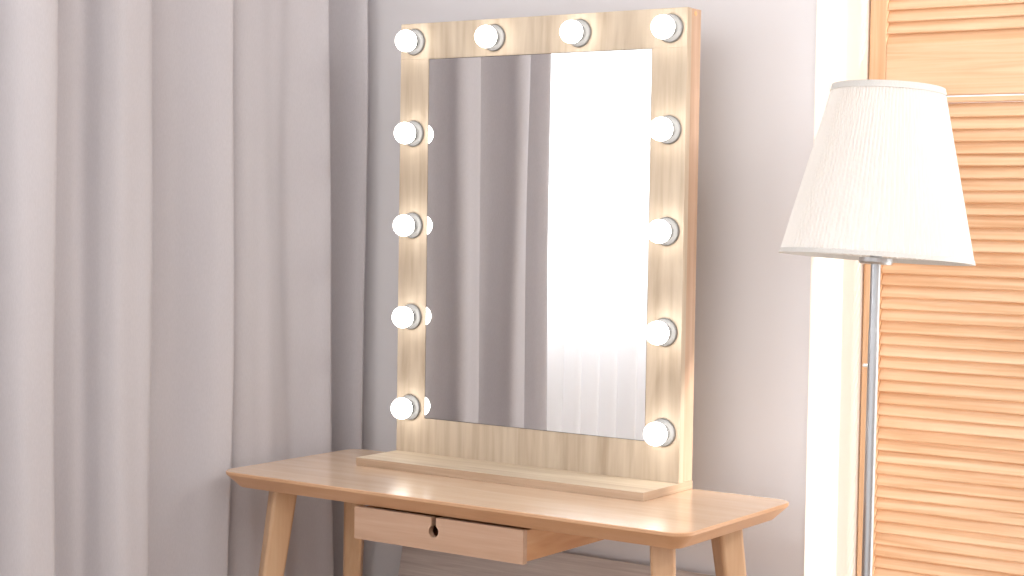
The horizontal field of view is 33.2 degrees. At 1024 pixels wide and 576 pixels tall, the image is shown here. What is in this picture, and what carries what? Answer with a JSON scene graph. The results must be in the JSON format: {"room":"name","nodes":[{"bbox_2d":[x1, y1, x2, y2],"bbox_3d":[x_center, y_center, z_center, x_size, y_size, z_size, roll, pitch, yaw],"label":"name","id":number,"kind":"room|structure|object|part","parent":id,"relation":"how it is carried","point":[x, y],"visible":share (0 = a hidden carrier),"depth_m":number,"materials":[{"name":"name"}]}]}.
{"room":"dressing room","nodes":[
{"label":"dressing room","id":0,"kind":"room"},
{"bbox_2d":[362,0,816,575],"bbox_3d":[1.815,-0.108,3.132,5.805,2.650,0.450,3,3,35],"label":"wall","id":1,"kind":"structure","parent":0,"point":[756,99],"depth_m":3.78,"materials":[{"name":"white paint"}]},
{"bbox_2d":[803,0,870,575],"bbox_3d":[1.887,-0.065,3.082,2.724,2.330,0.452,3,3,35],"label":"trim","id":2,"kind":"structure","parent":1,"relation":"attached to","point":[842,51],"depth_m":3.79,"materials":[{"name":"white paint"}]},
{"bbox_2d":[857,95,1023,575],"bbox_3d":[0.985,0.304,3.796,0.448,1.448,0.026,3,3,35],"label":"louvered shutter","id":3,"kind":"object","parent":1,"relation":"attached to","point":[949,497],"visible":0.67,"depth_m":3.78,"materials":[{"name":"brown wood"}]},
{"bbox_3d":[0.996,-0.413,3.762,0.367,0.012,0.024,3,3,35],"label":"rail","id":4,"kind":"part","parent":3,"relation":"part of","materials":[{"name":"brown wood"}]},
{"bbox_2d":[869,0,1023,95],"bbox_3d":[1.002,-0.839,3.742,0.448,0.832,0.026,3,3,35],"label":"louvered shutter","id":5,"kind":"object","parent":1,"relation":"attached to","point":[961,47],"visible":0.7,"depth_m":3.77,"materials":[{"name":"brown wood"}]},
{"bbox_3d":[0.997,-0.481,3.759,0.367,0.117,0.024,3,3,35],"label":"rail","id":6,"kind":"part","parent":5,"relation":"part of","materials":[{"name":"brown wood"}]},
{"bbox_3d":[0.450,-1.408,1.078,5.805,0.100,5.600,3,3,35],"label":"ceiling","id":7,"kind":"structure","parent":0,"visible":0},
{"bbox_2d":[0,0,367,575],"bbox_3d":[-0.757,-0.184,3.839,0.153,2.634,1.292,3,3,35],"label":"curtain","id":8,"kind":"object","parent":7,"relation":"hanging from","point":[183,183],"visible":0.98,"depth_m":3.86,"materials":[{"name":"fabric"}]},
{"bbox_3d":[0.409,1.338,1.208,5.805,0.100,5.600,3,3,35],"label":"floor","id":9,"kind":"structure","parent":0,"visible":0},
{"bbox_2d":[226,449,788,575],"bbox_3d":[-0.041,0.793,3.708,1.186,0.740,0.472,3,3,35],"label":"table","id":10,"kind":"object","parent":9,"relation":"on","point":[515,524],"visible":0.98,"depth_m":3.52,"materials":[{"name":"brown wood"}]},
{"bbox_3d":[-0.556,0.797,3.859,0.143,0.703,0.055,0,3,-14],"label":"leg","id":11,"kind":"part","parent":10,"relation":"part of","materials":[{"name":"brown wood"}]},
{"bbox_3d":[-0.380,0.787,4.127,0.055,0.703,0.143,1,3,-7],"label":"leg","id":12,"kind":"part","parent":10,"relation":"part of","materials":[{"name":"brown wood"}]},
{"bbox_3d":[-0.152,0.505,3.527,0.434,0.068,0.014,3,3,35],"label":"drawer","id":13,"kind":"part","parent":10,"relation":"part of","materials":[{"name":"brown wood"}]},
{"bbox_3d":[-0.058,0.501,3.663,0.422,0.062,0.316,3,3,35],"label":"drawer","id":14,"kind":"part","parent":10,"relation":"part of","materials":[{"name":"brown wood"}]},
{"bbox_2d":[356,7,700,500],"bbox_3d":[0.021,-0.091,3.787,0.764,1.020,0.208,3,3,35],"label":"vanity mirror","id":15,"kind":"object","parent":10,"relation":"on","point":[545,225],"visible":1,"depth_m":3.79,"materials":[{"name":"brown wood"}]},
{"bbox_2d":[391,394,419,419],"bbox_3d":[-0.255,0.281,4.011,0.060,0.060,0.058,3,3,35],"label":"bulb","id":16,"kind":"object","parent":15,"relation":"attached to","point":[406,406],"depth_m":4.00,"materials":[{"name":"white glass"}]},
{"bbox_2d":[392,304,421,328],"bbox_3d":[-0.252,0.068,4.001,0.060,0.060,0.058,3,3,35],"label":"bulb","id":17,"kind":"object","parent":15,"relation":"attached to","point":[407,316],"depth_m":3.99,"materials":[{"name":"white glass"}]},
{"bbox_2d":[393,213,422,237],"bbox_3d":[-0.249,-0.145,3.991,0.060,0.060,0.058,3,3,35],"label":"bulb","id":18,"kind":"object","parent":15,"relation":"attached to","point":[407,225],"depth_m":3.98,"materials":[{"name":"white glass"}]},
{"bbox_2d":[394,121,423,146],"bbox_3d":[-0.246,-0.359,3.981,0.060,0.060,0.058,3,3,35],"label":"bulb","id":19,"kind":"object","parent":15,"relation":"attached to","point":[408,133],"depth_m":3.97,"materials":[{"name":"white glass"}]},
{"bbox_2d":[395,29,424,54],"bbox_3d":[-0.243,-0.571,3.971,0.060,0.060,0.058,3,3,35],"label":"bulb","id":20,"kind":"object","parent":15,"relation":"attached to","point":[410,41],"depth_m":3.96,"materials":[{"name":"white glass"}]},
{"bbox_2d":[475,24,504,50],"bbox_3d":[-0.056,-0.562,3.841,0.060,0.060,0.058,3,3,35],"label":"bulb","id":21,"kind":"object","parent":15,"relation":"attached to","point":[488,37],"depth_m":3.84,"materials":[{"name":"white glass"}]},
{"bbox_3d":[0.014,0.409,3.811,0.764,0.018,0.208,3,3,35],"label":"board","id":22,"kind":"part","parent":15,"relation":"part of","materials":[{"name":"brown wood"}]},
{"bbox_3d":[0.045,0.357,3.852,0.762,0.082,0.018,3,3,35],"label":"rail","id":23,"kind":"part","parent":15,"relation":"part of","materials":[{"name":"brown wood"}]},
{"bbox_3d":[0.059,-0.560,3.808,0.762,0.083,0.018,3,3,35],"label":"rail","id":24,"kind":"part","parent":15,"relation":"part of","materials":[{"name":"brown wood"}]},
{"bbox_2d":[560,19,590,46],"bbox_3d":[0.130,-0.554,3.712,0.060,0.060,0.058,3,3,35],"label":"bulb","id":25,"kind":"object","parent":15,"relation":"attached to","point":[573,32],"depth_m":3.71,"materials":[{"name":"white glass"}]},
{"bbox_2d":[643,418,674,446],"bbox_3d":[0.304,0.308,3.622,0.060,0.060,0.058,3,3,35],"label":"bulb","id":26,"kind":"object","parent":15,"relation":"attached to","point":[657,432],"depth_m":3.63,"materials":[{"name":"white glass"}]},
{"bbox_2d":[645,318,676,345],"bbox_3d":[0.307,0.095,3.612,0.060,0.060,0.058,3,3,35],"label":"bulb","id":27,"kind":"object","parent":15,"relation":"attached to","point":[658,331],"depth_m":3.61,"materials":[{"name":"white glass"}]},
{"bbox_2d":[647,217,678,245],"bbox_3d":[0.311,-0.119,3.602,0.060,0.060,0.058,3,3,35],"label":"bulb","id":28,"kind":"object","parent":15,"relation":"attached to","point":[661,231],"depth_m":3.61,"materials":[{"name":"white glass"}]},
{"bbox_2d":[649,115,680,143],"bbox_3d":[0.314,-0.333,3.592,0.060,0.060,0.058,3,3,35],"label":"bulb","id":29,"kind":"object","parent":15,"relation":"attached to","point":[663,129],"depth_m":3.60,"materials":[{"name":"white glass"}]},
{"bbox_2d":[651,14,682,42],"bbox_3d":[0.317,-0.545,3.582,0.060,0.060,0.058,3,3,35],"label":"bulb","id":30,"kind":"object","parent":15,"relation":"attached to","point":[665,28],"depth_m":3.58,"materials":[{"name":"white glass"}]},
{"bbox_3d":[0.374,-0.088,3.643,0.018,1.001,0.042,3,3,35],"label":"panel","id":31,"kind":"part","parent":15,"relation":"part of","materials":[{"name":"brown wood"}]},
{"bbox_3d":[0.288,0.837,3.272,0.055,0.703,0.143,1,3,-7],"label":"leg","id":32,"kind":"part","parent":10,"relation":"part of","materials":[{"name":"brown wood"}]},
{"bbox_3d":[0.470,0.827,3.537,0.143,0.703,0.055,0,3,-14],"label":"leg","id":33,"kind":"part","parent":10,"relation":"part of","materials":[{"name":"brown wood"}]},
{"bbox_2d":[398,546,713,575],"bbox_3d":[0.112,0.886,3.977,1.005,0.525,0.137,3,3,35],"label":"baseboard","id":34,"kind":"structure","parent":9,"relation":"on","point":[414,561],"depth_m":4.09,"materials":[{"name":"grey wood"}]},
{"bbox_2d":[779,79,975,575],"bbox_3d":[0.712,0.391,3.417,0.382,1.594,0.390,3,3,35],"label":"floor lamp","id":35,"kind":"object","parent":9,"relation":"on","point":[880,185],"visible":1,"depth_m":3.28,"materials":[{"name":"white fabric"}]},
{"bbox_3d":[0.723,-0.224,3.392,0.380,0.359,0.379,3,3,35],"label":"lamp shade","id":36,"kind":"part","parent":35,"relation":"part of","materials":[{"name":"fabric"}]},
{"bbox_3d":[0.721,-0.062,3.399,0.382,0.037,0.382,3,3,35],"label":"trim","id":37,"kind":"part","parent":35,"relation":"part of","materials":[{"name":"fabric"}]},
{"bbox_3d":[0.745,-0.391,3.399,0.227,0.030,0.226,3,3,35],"label":"trim","id":38,"kind":"part","parent":35,"relation":"part of","materials":[{"name":"fabric"}]}
]}

